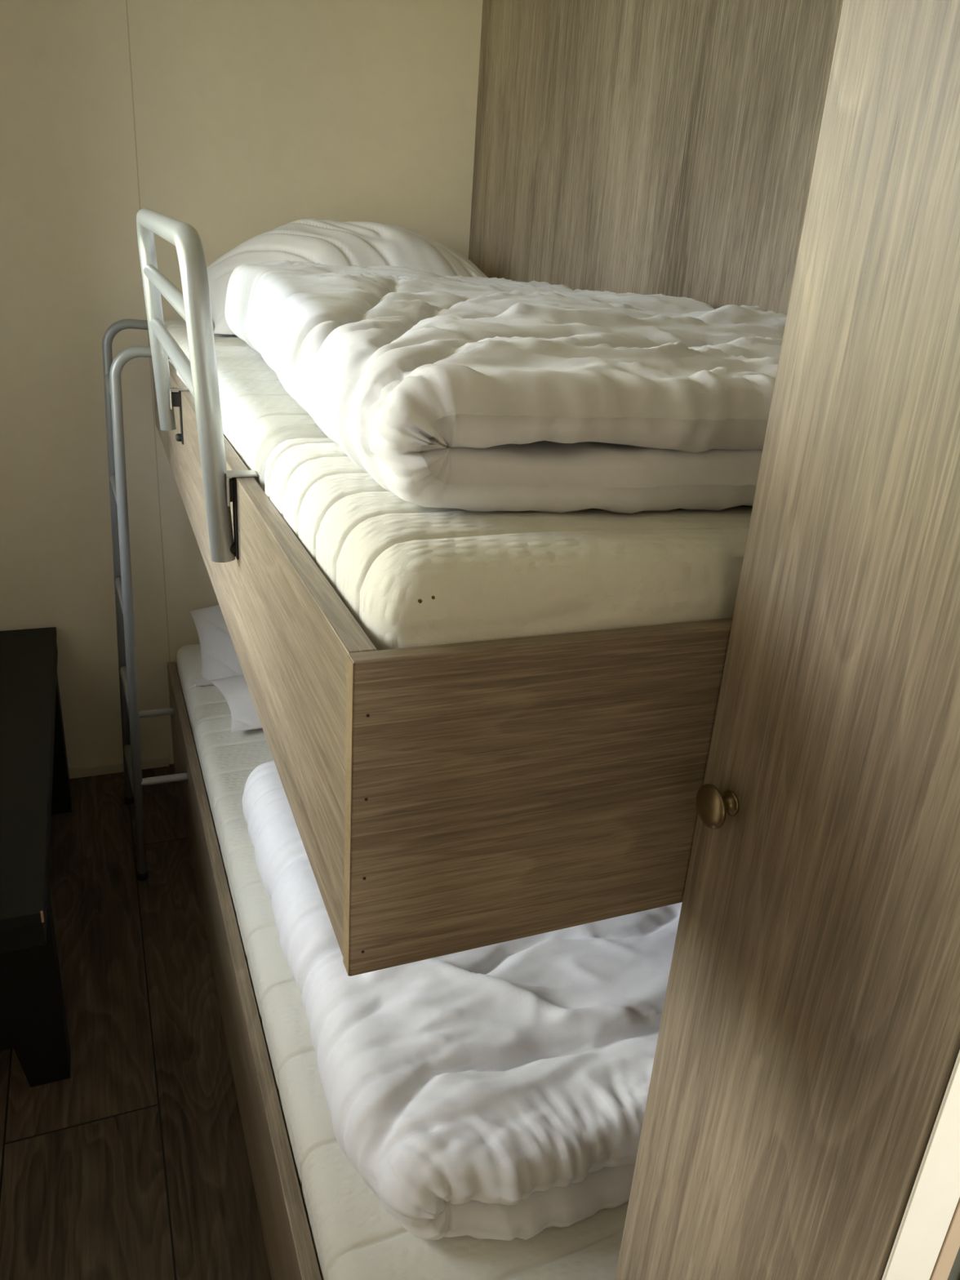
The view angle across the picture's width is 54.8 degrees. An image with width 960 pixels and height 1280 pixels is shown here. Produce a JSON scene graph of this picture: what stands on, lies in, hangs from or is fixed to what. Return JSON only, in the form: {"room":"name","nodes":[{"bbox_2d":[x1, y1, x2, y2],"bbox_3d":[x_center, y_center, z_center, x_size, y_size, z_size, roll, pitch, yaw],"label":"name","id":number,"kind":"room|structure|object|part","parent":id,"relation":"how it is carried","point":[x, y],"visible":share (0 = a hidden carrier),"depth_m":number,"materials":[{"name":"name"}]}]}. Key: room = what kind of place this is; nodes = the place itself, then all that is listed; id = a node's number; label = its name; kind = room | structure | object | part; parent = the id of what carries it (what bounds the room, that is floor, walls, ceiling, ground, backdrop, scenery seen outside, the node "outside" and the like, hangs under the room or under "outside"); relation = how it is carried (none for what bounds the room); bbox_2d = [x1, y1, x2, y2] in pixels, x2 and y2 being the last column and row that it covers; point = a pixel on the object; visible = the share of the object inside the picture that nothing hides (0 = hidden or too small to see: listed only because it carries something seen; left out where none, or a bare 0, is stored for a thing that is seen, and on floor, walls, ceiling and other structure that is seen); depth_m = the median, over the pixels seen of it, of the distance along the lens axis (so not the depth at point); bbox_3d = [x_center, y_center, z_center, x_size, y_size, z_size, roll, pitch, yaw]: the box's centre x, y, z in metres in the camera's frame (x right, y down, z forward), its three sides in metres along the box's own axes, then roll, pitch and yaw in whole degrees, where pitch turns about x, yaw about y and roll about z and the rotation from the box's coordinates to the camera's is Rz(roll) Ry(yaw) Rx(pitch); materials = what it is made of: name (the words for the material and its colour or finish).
{"room":"bunk bedroom","nodes":[
{"label":"bunk bedroom","id":0,"kind":"room"},
{"bbox_2d":[0,764,271,1279],"bbox_3d":[-0.280,1.218,0.782,3.400,0.050,4.500,-5,24,-22],"label":"floor","id":1,"kind":"structure","parent":0,"point":[134,1165],"depth_m":1.65,"materials":[{"name":"brown wood"}]},
{"bbox_2d":[0,626,71,1087],"bbox_3d":[-1.095,0.420,1.932,0.412,0.463,1.212,-5,24,-22],"label":"table","id":2,"kind":"object","parent":1,"relation":"on","point":[35,783],"visible":1,"depth_m":1.64,"materials":[{"name":"black paint"}]},
{"bbox_3d":[-0.916,0.581,1.523,0.396,0.296,0.017,-5,24,-22],"label":"panel","id":3,"kind":"part","parent":2,"relation":"part of","materials":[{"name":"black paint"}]},
{"bbox_3d":[-0.788,0.605,1.617,0.098,0.394,0.066,-5,24,-22],"label":"leg","id":4,"kind":"part","parent":2,"relation":"part of","materials":[{"name":"black paint"}]},
{"bbox_3d":[-1.130,0.266,2.399,0.098,0.394,0.070,-5,24,-22],"label":"leg","id":5,"kind":"part","parent":2,"relation":"part of","materials":[{"name":"black paint"}]},
{"bbox_2d":[102,319,187,880],"bbox_3d":[-0.788,-0.081,2.170,0.159,1.251,0.396,-5,24,-22],"label":"ladder","id":6,"kind":"object","parent":1,"relation":"on","point":[130,713],"visible":0.98,"depth_m":2.09,"materials":[{"name":"grey metal"}]},
{"bbox_3d":[-0.850,-0.146,2.313,0.157,1.246,0.021,-5,24,-22],"label":"ladder rail","id":7,"kind":"part","parent":6,"relation":"part of","materials":[{"name":"grey metal"}]},
{"bbox_3d":[-0.714,-0.005,2.020,0.145,1.221,0.026,-5,24,-22],"label":"ladder rail","id":8,"kind":"part","parent":6,"relation":"part of","materials":[{"name":"grey metal"}]},
{"bbox_2d":[167,662,321,1279],"bbox_3d":[-0.121,0.556,1.946,0.836,0.327,2.041,-5,24,-22],"label":"bunk","id":9,"kind":"object","parent":1,"relation":"on","point":[289,1246],"visible":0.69,"depth_m":1.49,"materials":[{"name":"brown wood"}]},
{"bbox_2d":[176,644,628,1279],"bbox_3d":[-0.104,0.406,1.898,0.812,0.134,2.024,-5,24,-22],"label":"mattress","id":10,"kind":"object","parent":9,"relation":"on","point":[353,1236],"visible":0.2,"depth_m":1.17,"materials":[{"name":"white fabric"}]},
{"bbox_2d":[190,604,243,686],"bbox_3d":[-0.425,-0.029,2.544,0.700,0.148,0.306,-4,23,-18],"label":"pillow","id":11,"kind":"object","parent":10,"relation":"on","point":[220,660],"visible":0.23,"depth_m":2.43,"materials":[{"name":"white fabric"}]},
{"bbox_2d":[209,674,262,732],"bbox_3d":[-0.307,0.111,2.319,0.680,0.071,0.239,-7,24,-25],"label":"pillow","id":12,"kind":"object","parent":10,"relation":"on","point":[235,690],"visible":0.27,"depth_m":2.17,"materials":[{"name":"white fabric"}]},
{"bbox_2d":[242,760,682,1240],"bbox_3d":[0.068,0.421,1.507,0.770,0.158,0.986,-5,24,-22],"label":"duvet","id":13,"kind":"object","parent":10,"relation":"on","point":[500,1091],"visible":0.5,"depth_m":1.14,"materials":[{"name":"white fabric"}]},
{"bbox_2d":[614,0,959,1279],"bbox_3d":[0.473,0.047,0.642,0.616,2.319,0.232,-5,24,-22],"label":"wardrobe","id":14,"kind":"object","parent":1,"relation":"on","point":[807,1049],"visible":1,"depth_m":0.53,"materials":[{"name":"brown wood"}]},
{"bbox_3d":[0.162,0.113,0.632,0.022,0.031,0.031,-5,24,-22],"label":"knob","id":15,"kind":"part","parent":14,"relation":"part of","materials":[{"name":"gold metal"}]},
{"bbox_2d":[881,1050,959,1279],"bbox_3d":[0.265,0.224,0.488,0.042,2.080,0.002,-5,24,-22],"label":"trim","id":16,"kind":"structure","parent":14,"relation":"attached to","point":[935,1195],"depth_m":0.52,"materials":[{"name":"beige paint"}]},
{"bbox_2d":[928,1197,959,1279],"bbox_3d":[0.293,0.221,0.499,0.017,2.080,0.002,-5,24,-22],"label":"trim","id":17,"kind":"structure","parent":14,"relation":"attached to","point":[950,1246],"depth_m":0.56,"materials":[{"name":"beige wood"}]},
{"bbox_2d":[946,1247,959,1279],"bbox_3d":[0.307,0.220,0.505,0.015,2.080,0.002,-5,24,-22],"label":"trim","id":18,"kind":"structure","parent":14,"relation":"attached to","point":[954,1274],"depth_m":0.57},
{"bbox_2d":[0,0,482,768],"bbox_3d":[-0.778,-0.726,2.340,1.713,2.320,0.060,-5,24,-22],"label":"wall","id":19,"kind":"structure","parent":0,"point":[235,122],"depth_m":2.24,"materials":[{"name":"beige paint"}]},
{"bbox_2d":[68,755,168,778],"bbox_3d":[-1.234,0.384,2.579,0.700,0.029,0.012,-5,24,-22],"label":"baseboard","id":20,"kind":"structure","parent":19,"relation":"attached to","point":[154,762],"depth_m":2.64,"materials":[{"name":"brown wood"}]},
{"bbox_2d":[468,0,843,314],"bbox_3d":[0.402,-0.359,1.635,0.050,2.320,2.290,-5,24,-22],"label":"wall","id":21,"kind":"structure","parent":0,"point":[642,147],"depth_m":1.68,"materials":[{"name":"brown wood"}]},
{"bbox_2d":[151,357,733,976],"bbox_3d":[-0.067,-0.297,1.597,0.852,0.227,2.049,-5,24,-22],"label":"bunk","id":22,"kind":"object","parent":21,"relation":"attached to","point":[444,799],"visible":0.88,"depth_m":0.62,"materials":[{"name":"brown wood"}]},
{"bbox_2d":[136,208,257,562],"bbox_3d":[-0.381,-0.374,1.211,0.074,0.357,0.701,-5,24,-22],"label":"guard rail","id":23,"kind":"object","parent":22,"relation":"attached to","point":[199,374],"visible":1,"depth_m":0.95,"materials":[{"name":"silver metal"}]},
{"bbox_2d":[164,320,752,650],"bbox_3d":[-0.054,-0.380,1.575,0.826,0.157,2.030,-5,24,-22],"label":"mattress","id":24,"kind":"object","parent":22,"relation":"on","point":[410,575],"visible":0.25,"depth_m":0.62,"materials":[{"name":"white fabric"}]},
{"bbox_2d":[206,217,487,335],"bbox_3d":[-0.260,-0.849,2.172,0.803,0.243,0.430,-5,24,-22],"label":"pillow","id":25,"kind":"object","parent":24,"relation":"on","point":[323,242],"visible":0.34,"depth_m":2.04,"materials":[{"name":"white fabric"}]},
{"bbox_2d":[224,259,786,513],"bbox_3d":[0.055,-0.433,1.312,0.793,0.154,1.415,-5,24,-22],"label":"duvet","id":26,"kind":"object","parent":24,"relation":"on","point":[478,393],"visible":0.9,"depth_m":0.68,"materials":[{"name":"white fabric"}]}
]}

